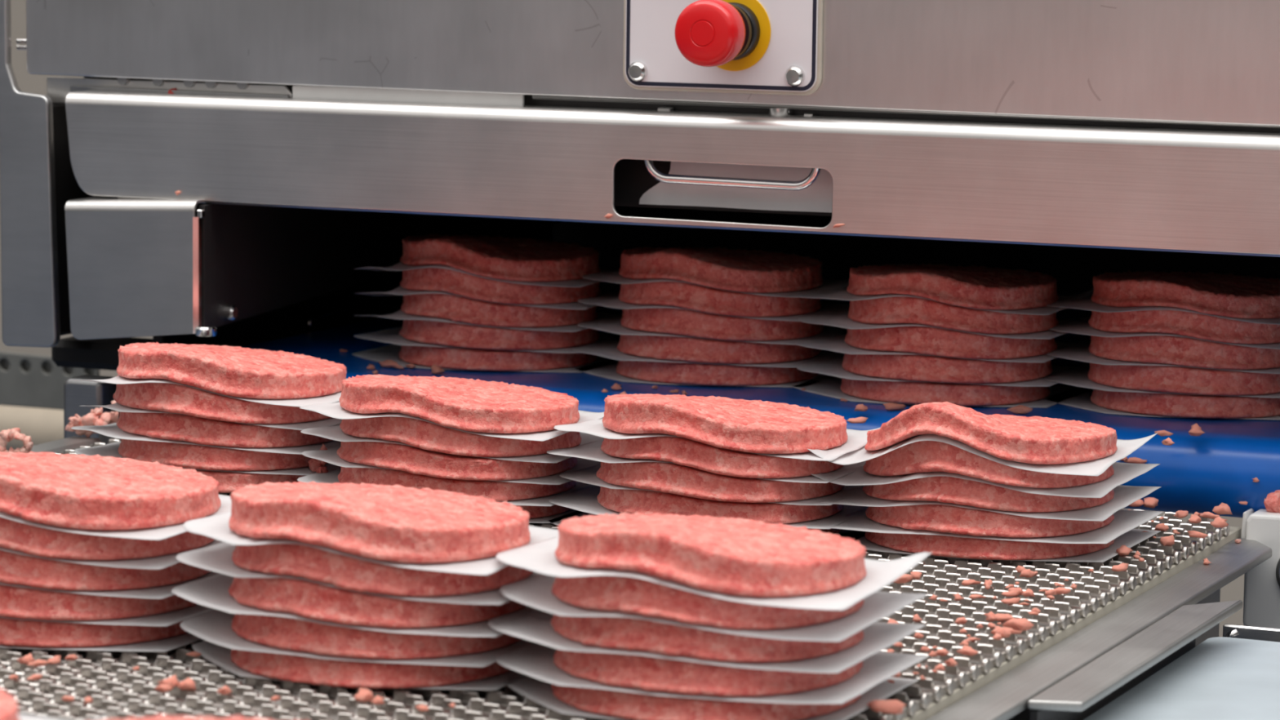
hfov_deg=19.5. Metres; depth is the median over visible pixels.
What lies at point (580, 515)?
paper sheet
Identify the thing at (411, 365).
crumb
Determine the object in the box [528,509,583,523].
paper sheet
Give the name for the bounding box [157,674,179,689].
crumb
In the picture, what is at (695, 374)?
patty
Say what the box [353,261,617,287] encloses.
paper sheet
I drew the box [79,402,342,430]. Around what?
paper sheet
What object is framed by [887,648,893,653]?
crumb
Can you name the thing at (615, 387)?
crumb
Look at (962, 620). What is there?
crumb
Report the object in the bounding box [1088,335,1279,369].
patty
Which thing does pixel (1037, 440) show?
patty
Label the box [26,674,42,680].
crumb
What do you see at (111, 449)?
paper sheet
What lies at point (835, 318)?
paper sheet
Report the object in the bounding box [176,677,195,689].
crumb
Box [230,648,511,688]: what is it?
patty
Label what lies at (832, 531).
patty
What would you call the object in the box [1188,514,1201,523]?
crumb
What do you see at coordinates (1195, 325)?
patty
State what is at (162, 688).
crumb
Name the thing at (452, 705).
crumb
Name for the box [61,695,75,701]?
crumb
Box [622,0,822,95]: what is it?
switch plate
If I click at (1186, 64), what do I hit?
machine
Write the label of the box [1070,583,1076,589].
crumb
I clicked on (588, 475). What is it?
paper sheet
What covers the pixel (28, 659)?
crumb
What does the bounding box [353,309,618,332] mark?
paper sheet
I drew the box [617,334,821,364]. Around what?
patty
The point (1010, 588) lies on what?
crumb
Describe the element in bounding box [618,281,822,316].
patty
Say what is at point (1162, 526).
crumb
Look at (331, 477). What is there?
paper sheet
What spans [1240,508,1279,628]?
block
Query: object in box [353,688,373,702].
crumb
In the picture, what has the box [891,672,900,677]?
crumb
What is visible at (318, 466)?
meat shred
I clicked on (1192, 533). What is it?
crumb
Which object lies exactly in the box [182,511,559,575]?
paper sheet
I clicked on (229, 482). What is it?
patty
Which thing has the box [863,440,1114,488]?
patty
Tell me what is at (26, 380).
frame
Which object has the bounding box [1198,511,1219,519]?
crumb
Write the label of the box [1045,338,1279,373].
paper sheet
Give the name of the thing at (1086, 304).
paper sheet
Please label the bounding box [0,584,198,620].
patty
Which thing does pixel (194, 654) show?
crumb
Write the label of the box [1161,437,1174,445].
crumb
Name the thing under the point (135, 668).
crumb
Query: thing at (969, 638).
crumb
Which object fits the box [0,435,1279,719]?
conveyor
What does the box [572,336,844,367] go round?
paper sheet
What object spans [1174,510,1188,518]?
crumb
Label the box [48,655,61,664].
crumb
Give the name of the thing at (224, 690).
crumb
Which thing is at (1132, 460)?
crumb
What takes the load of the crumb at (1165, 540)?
on the conveyor
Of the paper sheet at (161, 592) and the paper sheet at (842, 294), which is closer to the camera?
the paper sheet at (161, 592)
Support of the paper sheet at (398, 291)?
on the patty at (454, 308)
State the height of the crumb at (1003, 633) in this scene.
0.004 m
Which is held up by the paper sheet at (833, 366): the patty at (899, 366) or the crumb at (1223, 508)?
the patty at (899, 366)
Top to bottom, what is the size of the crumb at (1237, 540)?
0.002 m
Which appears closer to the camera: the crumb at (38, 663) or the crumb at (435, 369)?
the crumb at (38, 663)
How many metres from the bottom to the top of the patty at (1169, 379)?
0.014 m
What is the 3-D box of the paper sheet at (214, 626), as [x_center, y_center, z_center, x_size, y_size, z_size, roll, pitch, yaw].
[-0.105,0.102,1.417,0.138,0.003,0.114,4,8,24]
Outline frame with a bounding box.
[0,351,99,409]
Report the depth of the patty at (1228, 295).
1.87 m
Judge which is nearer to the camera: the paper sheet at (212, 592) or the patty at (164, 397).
the paper sheet at (212, 592)
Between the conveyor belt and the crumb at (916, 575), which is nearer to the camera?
the crumb at (916, 575)
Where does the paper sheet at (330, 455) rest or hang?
on the patty at (497, 491)
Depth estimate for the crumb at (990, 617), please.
1.51 m
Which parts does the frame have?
backing plate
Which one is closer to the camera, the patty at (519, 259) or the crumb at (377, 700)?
the crumb at (377, 700)
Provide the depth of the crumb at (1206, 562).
1.71 m
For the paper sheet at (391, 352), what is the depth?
2.07 m
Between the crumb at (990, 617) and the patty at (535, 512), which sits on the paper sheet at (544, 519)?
the patty at (535, 512)
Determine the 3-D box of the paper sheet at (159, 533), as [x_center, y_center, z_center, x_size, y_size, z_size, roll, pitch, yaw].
[-0.233,0.055,1.479,0.143,0.011,0.115,4,8,24]
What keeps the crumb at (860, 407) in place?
on the conveyor belt
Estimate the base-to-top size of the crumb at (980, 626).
0.002 m
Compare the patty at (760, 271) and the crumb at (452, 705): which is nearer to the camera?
the crumb at (452, 705)
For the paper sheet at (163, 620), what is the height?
0.003 m
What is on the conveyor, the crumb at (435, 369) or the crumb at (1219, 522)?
the crumb at (1219, 522)
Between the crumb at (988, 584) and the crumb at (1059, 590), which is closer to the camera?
the crumb at (1059, 590)
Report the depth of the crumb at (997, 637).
1.47 m
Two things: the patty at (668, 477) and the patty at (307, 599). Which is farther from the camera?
the patty at (668, 477)
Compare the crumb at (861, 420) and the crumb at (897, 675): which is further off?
the crumb at (861, 420)
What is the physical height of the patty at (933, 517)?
0.014 m
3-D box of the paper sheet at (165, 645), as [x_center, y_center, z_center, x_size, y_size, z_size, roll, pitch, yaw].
[-0.232,0.103,1.485,0.142,0.001,0.113,4,8,24]
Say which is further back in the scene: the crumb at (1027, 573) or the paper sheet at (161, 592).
the crumb at (1027, 573)
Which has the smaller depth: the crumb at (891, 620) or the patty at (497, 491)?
the crumb at (891, 620)
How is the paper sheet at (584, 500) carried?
on the patty at (832, 531)
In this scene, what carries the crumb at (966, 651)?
on the conveyor
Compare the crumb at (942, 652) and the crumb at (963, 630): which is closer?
the crumb at (942, 652)
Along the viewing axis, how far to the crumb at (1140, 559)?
1.65 m
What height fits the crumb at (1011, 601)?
0.002 m
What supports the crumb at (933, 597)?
on the conveyor
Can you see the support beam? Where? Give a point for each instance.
(43, 425)
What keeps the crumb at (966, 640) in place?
on the conveyor
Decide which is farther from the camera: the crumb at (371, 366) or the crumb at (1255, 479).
the crumb at (371, 366)
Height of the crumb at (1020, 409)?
0.004 m
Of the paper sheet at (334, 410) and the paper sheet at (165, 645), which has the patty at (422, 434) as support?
the paper sheet at (334, 410)
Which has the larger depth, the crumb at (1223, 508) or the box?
the box
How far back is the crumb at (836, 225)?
1.84 m
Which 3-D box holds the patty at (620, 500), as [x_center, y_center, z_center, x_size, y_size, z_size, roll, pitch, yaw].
[0.037,0.061,1.723,0.112,0.014,0.116,4,8,24]
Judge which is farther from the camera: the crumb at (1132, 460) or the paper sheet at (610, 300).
the paper sheet at (610, 300)
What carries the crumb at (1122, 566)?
on the conveyor
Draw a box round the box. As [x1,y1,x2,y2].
[64,196,217,339]
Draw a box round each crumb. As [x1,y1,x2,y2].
[8,675,18,679]
[16,653,35,664]
[26,659,48,666]
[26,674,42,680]
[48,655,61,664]
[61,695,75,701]
[64,654,78,660]
[84,696,93,703]
[132,666,139,671]
[154,684,173,692]
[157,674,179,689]
[167,88,176,93]
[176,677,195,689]
[186,651,201,657]
[217,685,231,694]
[270,695,280,702]
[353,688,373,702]
[366,364,375,369]
[370,695,385,705]
[372,369,378,374]
[377,359,404,369]
[405,363,415,368]
[414,704,429,711]
[431,364,445,373]
[448,702,455,708]
[603,213,612,218]
[610,382,622,390]
[669,389,679,392]
[832,223,844,227]
[847,416,867,423]
[853,404,867,411]
[866,699,906,715]
[883,402,906,409]
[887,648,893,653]
[888,618,898,623]
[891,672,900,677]
[892,573,913,583]
[893,642,903,647]
[910,571,921,579]
[912,613,922,622]
[913,632,924,638]
[919,646,930,652]
[919,675,926,679]
[927,650,937,657]
[928,594,937,599]
[934,663,945,671]
[935,648,949,656]
[944,657,958,666]
[952,593,964,600]
[954,617,967,624]
[956,647,978,656]
[959,628,967,633]
[960,639,969,645]
[961,579,981,586]
[961,642,968,646]
[967,637,980,640]
[968,594,986,599]
[976,623,983,628]
[983,579,992,590]
[983,611,996,622]
[987,622,995,628]
[991,626,1022,635]
[992,633,1002,639]
[993,628,1011,637]
[994,613,1015,621]
[1000,590,1020,596]
[1000,597,1020,604]
[1001,618,1034,631]
[1004,584,1013,588]
[1006,404,1032,413]
[1008,587,1022,595]
[1014,565,1026,573]
[1018,568,1035,577]
[1018,602,1030,605]
[1021,588,1035,596]
[1026,611,1039,615]
[1031,608,1040,613]
[1039,588,1048,591]
[1044,588,1057,595]
[1046,595,1054,599]
[1053,586,1071,595]
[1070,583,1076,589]
[1111,563,1128,571]
[1115,545,1129,555]
[1124,457,1146,463]
[1128,499,1144,506]
[1134,551,1141,555]
[1138,557,1145,561]
[1143,497,1158,508]
[1154,430,1173,436]
[1154,523,1168,531]
[1160,534,1174,546]
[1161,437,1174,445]
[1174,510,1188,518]
[1186,530,1208,538]
[1188,423,1204,435]
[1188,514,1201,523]
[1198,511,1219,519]
[1203,558,1211,564]
[1209,516,1228,528]
[1212,502,1231,514]
[1235,538,1241,542]
[1238,501,1248,504]
[1252,477,1259,482]
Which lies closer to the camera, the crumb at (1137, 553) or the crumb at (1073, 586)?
the crumb at (1073, 586)
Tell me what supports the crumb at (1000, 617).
on the conveyor
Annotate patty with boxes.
[0,451,221,530]
[0,516,214,559]
[0,550,211,591]
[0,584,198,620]
[0,617,188,647]
[0,688,19,719]
[108,715,261,719]
[112,374,331,423]
[116,342,346,399]
[116,411,333,448]
[117,439,328,471]
[195,470,306,493]
[228,481,530,563]
[228,577,526,627]
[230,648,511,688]
[231,543,533,596]
[231,613,522,659]
[336,441,577,480]
[337,466,576,501]
[339,373,579,433]
[339,416,581,457]
[399,320,599,350]
[399,345,597,371]
[400,233,600,281]
[400,267,600,304]
[400,293,597,327]
[515,504,572,519]
[551,575,863,629]
[551,614,863,662]
[551,684,861,719]
[553,648,862,696]
[555,511,866,597]
[595,462,844,502]
[597,486,844,524]
[600,436,843,478]
[602,393,848,453]
[616,360,818,386]
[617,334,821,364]
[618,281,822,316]
[619,246,822,293]
[620,307,824,341]
[807,528,841,534]
[840,377,1050,406]
[842,353,1052,383]
[844,325,1057,359]
[846,262,1058,310]
[848,296,1058,333]
[862,475,1114,512]
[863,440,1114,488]
[864,401,1117,464]
[864,531,1114,559]
[865,504,1114,537]
[1088,310,1279,344]
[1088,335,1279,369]
[1088,362,1279,395]
[1090,389,1279,418]
[1091,270,1279,318]
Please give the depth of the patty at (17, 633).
1.43 m
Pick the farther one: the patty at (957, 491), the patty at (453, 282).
the patty at (453, 282)
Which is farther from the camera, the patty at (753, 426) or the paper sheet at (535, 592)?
the patty at (753, 426)
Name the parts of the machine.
under frame, panel, emergency stop button, gap rod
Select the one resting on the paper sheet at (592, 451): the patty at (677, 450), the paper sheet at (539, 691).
the patty at (677, 450)
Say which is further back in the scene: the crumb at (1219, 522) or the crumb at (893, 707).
the crumb at (1219, 522)
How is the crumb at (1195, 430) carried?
on the conveyor belt
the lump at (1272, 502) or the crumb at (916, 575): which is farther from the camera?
the lump at (1272, 502)
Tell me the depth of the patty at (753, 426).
1.68 m
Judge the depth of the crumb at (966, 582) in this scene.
1.59 m
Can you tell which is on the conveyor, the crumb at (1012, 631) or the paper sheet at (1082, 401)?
the crumb at (1012, 631)
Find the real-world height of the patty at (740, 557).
0.023 m
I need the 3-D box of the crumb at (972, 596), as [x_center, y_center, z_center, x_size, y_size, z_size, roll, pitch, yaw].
[0.141,0.099,1.560,0.008,0.002,0.002,-2,7,-20]
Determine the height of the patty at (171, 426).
0.017 m
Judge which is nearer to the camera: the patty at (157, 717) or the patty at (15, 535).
the patty at (157, 717)
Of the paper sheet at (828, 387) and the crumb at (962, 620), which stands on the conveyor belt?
the paper sheet at (828, 387)
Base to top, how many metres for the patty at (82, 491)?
0.023 m
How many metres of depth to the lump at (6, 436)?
1.92 m
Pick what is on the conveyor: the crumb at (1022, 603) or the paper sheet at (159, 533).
the crumb at (1022, 603)
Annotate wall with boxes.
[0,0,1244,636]
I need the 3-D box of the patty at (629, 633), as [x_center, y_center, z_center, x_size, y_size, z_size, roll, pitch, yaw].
[0.024,0.092,1.358,0.112,0.016,0.115,4,8,24]
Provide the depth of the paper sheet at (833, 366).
1.93 m
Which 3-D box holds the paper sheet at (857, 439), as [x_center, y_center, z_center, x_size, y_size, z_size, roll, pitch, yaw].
[0.032,0.032,1.724,0.144,0.010,0.115,4,8,24]
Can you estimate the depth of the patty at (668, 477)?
1.67 m
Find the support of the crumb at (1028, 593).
on the conveyor
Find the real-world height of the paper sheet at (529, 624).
0.005 m
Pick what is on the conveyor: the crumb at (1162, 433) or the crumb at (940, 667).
the crumb at (940, 667)
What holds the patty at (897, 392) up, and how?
on the paper sheet at (828, 387)
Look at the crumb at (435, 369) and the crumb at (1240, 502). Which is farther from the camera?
the crumb at (435, 369)
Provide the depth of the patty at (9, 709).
1.06 m
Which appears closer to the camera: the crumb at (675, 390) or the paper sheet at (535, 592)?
the paper sheet at (535, 592)
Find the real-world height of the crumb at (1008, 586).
0.002 m
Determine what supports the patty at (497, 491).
on the paper sheet at (331, 477)
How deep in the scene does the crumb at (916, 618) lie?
1.51 m
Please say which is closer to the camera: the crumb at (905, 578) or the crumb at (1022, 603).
the crumb at (1022, 603)
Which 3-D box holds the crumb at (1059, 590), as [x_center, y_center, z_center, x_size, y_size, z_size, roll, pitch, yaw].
[0.177,0.097,1.571,0.010,0.003,0.004,1,7,2]
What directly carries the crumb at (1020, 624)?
on the conveyor
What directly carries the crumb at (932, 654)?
on the conveyor
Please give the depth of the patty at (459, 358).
2.02 m
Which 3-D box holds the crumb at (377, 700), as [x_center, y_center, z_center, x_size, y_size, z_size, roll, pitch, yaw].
[-0.094,0.122,1.339,0.005,0.003,0.004,1,7,1]
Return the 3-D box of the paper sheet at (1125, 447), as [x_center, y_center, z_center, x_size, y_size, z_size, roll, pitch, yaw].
[0.153,0.036,1.696,0.138,0.018,0.115,4,8,24]
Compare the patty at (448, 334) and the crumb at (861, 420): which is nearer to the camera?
the crumb at (861, 420)
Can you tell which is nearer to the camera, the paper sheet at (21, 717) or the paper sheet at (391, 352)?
the paper sheet at (21, 717)
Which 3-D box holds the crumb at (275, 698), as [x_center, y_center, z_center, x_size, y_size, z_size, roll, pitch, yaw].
[-0.131,0.122,1.342,0.003,0.002,0.007,4,8,22]
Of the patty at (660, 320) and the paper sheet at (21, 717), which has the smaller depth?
the paper sheet at (21, 717)
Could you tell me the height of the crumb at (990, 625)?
0.002 m
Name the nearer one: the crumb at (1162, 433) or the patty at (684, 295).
the crumb at (1162, 433)
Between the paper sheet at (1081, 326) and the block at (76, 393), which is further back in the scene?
the block at (76, 393)
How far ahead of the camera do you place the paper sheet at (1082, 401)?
1.91 m
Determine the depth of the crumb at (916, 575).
1.60 m
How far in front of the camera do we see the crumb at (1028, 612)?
1.52 m
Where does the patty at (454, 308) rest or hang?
on the paper sheet at (400, 315)
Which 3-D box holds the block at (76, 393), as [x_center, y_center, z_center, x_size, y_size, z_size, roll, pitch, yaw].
[-0.302,0.037,2.050,0.025,0.055,0.020,4,8,24]
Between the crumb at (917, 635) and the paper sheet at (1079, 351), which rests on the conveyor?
the crumb at (917, 635)
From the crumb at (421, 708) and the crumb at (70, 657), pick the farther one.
the crumb at (70, 657)
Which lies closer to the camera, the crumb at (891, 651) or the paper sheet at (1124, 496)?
the crumb at (891, 651)
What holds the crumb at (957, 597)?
on the conveyor
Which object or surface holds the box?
attached to the cover
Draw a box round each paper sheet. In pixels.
[0,494,231,540]
[0,539,222,569]
[0,571,220,599]
[0,604,214,626]
[0,632,201,652]
[17,711,117,719]
[71,375,347,407]
[71,422,340,454]
[73,441,340,475]
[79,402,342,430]
[171,573,528,637]
[175,542,539,604]
[179,608,530,667]
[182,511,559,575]
[191,640,527,690]
[297,468,591,506]
[299,400,604,441]
[300,423,604,462]
[301,444,600,484]
[351,344,618,373]
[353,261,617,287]
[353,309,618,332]
[353,326,620,353]
[354,285,620,309]
[488,606,926,673]
[494,641,928,704]
[495,535,932,610]
[499,573,928,642]
[505,673,919,719]
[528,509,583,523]
[546,439,865,483]
[548,484,866,528]
[549,511,866,540]
[553,417,879,461]
[559,463,858,505]
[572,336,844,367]
[575,359,835,387]
[577,292,849,321]
[577,314,847,345]
[582,269,848,297]
[792,375,1093,407]
[795,333,1075,363]
[796,356,1075,386]
[798,309,1073,339]
[799,285,1093,315]
[807,432,1157,475]
[811,462,1159,497]
[820,484,1161,521]
[830,506,1164,543]
[837,528,1160,562]
[1044,362,1279,398]
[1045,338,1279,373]
[1046,386,1279,419]
[1047,293,1279,324]
[1048,315,1279,349]
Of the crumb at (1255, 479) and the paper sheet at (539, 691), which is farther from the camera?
the crumb at (1255, 479)
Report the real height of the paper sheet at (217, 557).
0.008 m
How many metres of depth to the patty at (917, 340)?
1.90 m
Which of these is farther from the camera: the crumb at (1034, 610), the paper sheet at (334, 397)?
the paper sheet at (334, 397)
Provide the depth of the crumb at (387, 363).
2.03 m
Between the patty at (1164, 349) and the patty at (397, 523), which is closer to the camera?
the patty at (397, 523)
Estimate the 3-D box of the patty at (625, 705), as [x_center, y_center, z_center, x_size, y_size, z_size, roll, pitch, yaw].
[0.024,0.116,1.361,0.112,0.011,0.114,7,9,40]
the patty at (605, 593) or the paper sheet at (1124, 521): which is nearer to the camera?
the patty at (605, 593)
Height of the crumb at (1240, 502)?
0.002 m
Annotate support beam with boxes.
[0,404,63,450]
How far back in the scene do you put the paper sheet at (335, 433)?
1.75 m
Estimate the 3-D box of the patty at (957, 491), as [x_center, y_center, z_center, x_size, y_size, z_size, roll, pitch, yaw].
[0.158,0.053,1.696,0.112,0.017,0.116,6,9,35]
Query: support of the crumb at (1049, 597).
on the conveyor
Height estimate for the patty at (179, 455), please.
0.014 m
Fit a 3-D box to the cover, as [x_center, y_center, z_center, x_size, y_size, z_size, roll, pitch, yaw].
[0.145,-0.089,1.834,0.981,0.056,0.035,4,8,24]
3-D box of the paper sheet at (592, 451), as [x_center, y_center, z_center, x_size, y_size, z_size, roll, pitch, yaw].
[0.031,0.043,1.726,0.143,0.008,0.114,4,8,24]
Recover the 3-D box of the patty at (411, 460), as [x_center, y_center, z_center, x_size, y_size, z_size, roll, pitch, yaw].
[-0.087,0.042,1.775,0.111,0.017,0.115,4,8,26]
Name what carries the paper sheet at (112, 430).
on the patty at (179, 455)
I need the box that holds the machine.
[0,0,1279,441]
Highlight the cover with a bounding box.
[65,90,1279,257]
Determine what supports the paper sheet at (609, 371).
on the conveyor belt
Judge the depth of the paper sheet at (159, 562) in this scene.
1.43 m
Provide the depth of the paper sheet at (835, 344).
1.93 m
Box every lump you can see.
[0,427,33,453]
[65,400,118,437]
[1263,489,1279,513]
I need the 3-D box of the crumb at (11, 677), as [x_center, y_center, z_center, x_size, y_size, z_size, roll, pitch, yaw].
[-0.231,0.117,1.374,0.003,0.002,0.004,7,10,44]
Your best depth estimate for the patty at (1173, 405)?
1.86 m
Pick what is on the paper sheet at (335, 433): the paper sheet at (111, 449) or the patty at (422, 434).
the patty at (422, 434)
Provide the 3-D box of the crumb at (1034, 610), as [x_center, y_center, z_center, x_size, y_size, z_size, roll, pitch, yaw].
[0.162,0.103,1.530,0.004,0.002,0.004,4,8,24]
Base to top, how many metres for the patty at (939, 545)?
0.010 m
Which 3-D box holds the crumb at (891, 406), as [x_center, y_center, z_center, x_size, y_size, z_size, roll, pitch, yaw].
[0.129,0.023,1.885,0.013,0.004,0.006,-2,7,-21]
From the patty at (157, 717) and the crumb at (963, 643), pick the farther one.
the crumb at (963, 643)
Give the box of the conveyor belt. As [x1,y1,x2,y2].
[219,281,1279,517]
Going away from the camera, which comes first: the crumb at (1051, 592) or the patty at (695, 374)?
the crumb at (1051, 592)
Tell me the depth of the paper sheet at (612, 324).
2.00 m
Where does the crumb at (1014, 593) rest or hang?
on the conveyor
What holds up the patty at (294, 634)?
on the paper sheet at (214, 626)
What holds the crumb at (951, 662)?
on the conveyor
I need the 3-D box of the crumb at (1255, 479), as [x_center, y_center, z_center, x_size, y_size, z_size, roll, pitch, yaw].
[0.296,0.058,1.793,0.004,0.002,0.003,2,7,11]
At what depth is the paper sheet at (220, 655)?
1.39 m
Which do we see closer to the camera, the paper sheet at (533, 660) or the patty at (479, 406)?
the paper sheet at (533, 660)
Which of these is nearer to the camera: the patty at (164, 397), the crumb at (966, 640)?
the crumb at (966, 640)
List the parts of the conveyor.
cross rod, rail, cross rod, cross rod, cross rod, cross rod, cross rod, cross rod, cross rod, cross rod, cross rod, cross rod, cross rod, cross rod, cross rod, cross rod, cross rod, cross rod, cross rod, cross rod, cross rod, cross rod, cross rod, cross rod, cross rod, cross rod, cross rod, cross rod, cross rod, cross rod, cross rod, cross rod, cross rod, cross rod, cross rod, cross rod, cross rod, rail, cross rod, flange plate, cross rod, cross rod, cross rod, cross rod, cross rod, cross rod, bent rod, angle bracket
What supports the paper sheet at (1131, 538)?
on the conveyor
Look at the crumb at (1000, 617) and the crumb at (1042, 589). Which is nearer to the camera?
the crumb at (1000, 617)
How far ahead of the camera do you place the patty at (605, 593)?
1.31 m
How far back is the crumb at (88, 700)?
1.33 m
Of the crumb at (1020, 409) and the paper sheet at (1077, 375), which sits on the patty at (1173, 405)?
the paper sheet at (1077, 375)
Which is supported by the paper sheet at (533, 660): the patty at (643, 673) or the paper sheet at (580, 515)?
the patty at (643, 673)
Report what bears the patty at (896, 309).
on the paper sheet at (835, 318)
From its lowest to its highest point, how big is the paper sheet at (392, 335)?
0.004 m
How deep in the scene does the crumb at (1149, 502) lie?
1.80 m
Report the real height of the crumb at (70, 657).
0.002 m
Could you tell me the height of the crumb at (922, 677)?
0.002 m
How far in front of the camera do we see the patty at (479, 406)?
1.74 m
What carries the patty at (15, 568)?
on the paper sheet at (161, 592)
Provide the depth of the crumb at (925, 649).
1.45 m
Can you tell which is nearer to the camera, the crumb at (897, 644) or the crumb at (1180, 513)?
the crumb at (897, 644)
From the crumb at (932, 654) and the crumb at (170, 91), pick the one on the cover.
the crumb at (170, 91)
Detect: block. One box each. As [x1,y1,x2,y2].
[63,374,118,444]
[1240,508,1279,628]
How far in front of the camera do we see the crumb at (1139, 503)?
1.80 m
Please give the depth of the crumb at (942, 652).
1.44 m
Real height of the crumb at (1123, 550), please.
0.004 m
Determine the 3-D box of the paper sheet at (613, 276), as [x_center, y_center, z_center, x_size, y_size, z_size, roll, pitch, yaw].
[0.038,-0.044,2.013,0.142,0.008,0.115,4,8,24]
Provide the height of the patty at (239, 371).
0.024 m
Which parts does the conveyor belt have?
rail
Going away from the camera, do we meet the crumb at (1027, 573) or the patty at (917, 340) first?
the crumb at (1027, 573)
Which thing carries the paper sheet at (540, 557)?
on the patty at (605, 593)
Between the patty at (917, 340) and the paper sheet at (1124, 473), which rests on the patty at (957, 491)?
the paper sheet at (1124, 473)
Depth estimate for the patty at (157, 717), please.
1.04 m
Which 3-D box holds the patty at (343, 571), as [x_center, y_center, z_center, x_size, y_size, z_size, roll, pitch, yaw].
[-0.097,0.071,1.409,0.116,0.019,0.119,4,8,24]
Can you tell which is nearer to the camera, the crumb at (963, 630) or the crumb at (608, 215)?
the crumb at (963, 630)
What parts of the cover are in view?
handle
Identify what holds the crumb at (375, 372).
on the conveyor belt
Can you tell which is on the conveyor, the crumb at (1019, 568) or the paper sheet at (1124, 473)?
the crumb at (1019, 568)
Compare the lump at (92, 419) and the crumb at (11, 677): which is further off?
the lump at (92, 419)
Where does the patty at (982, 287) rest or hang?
on the paper sheet at (842, 294)

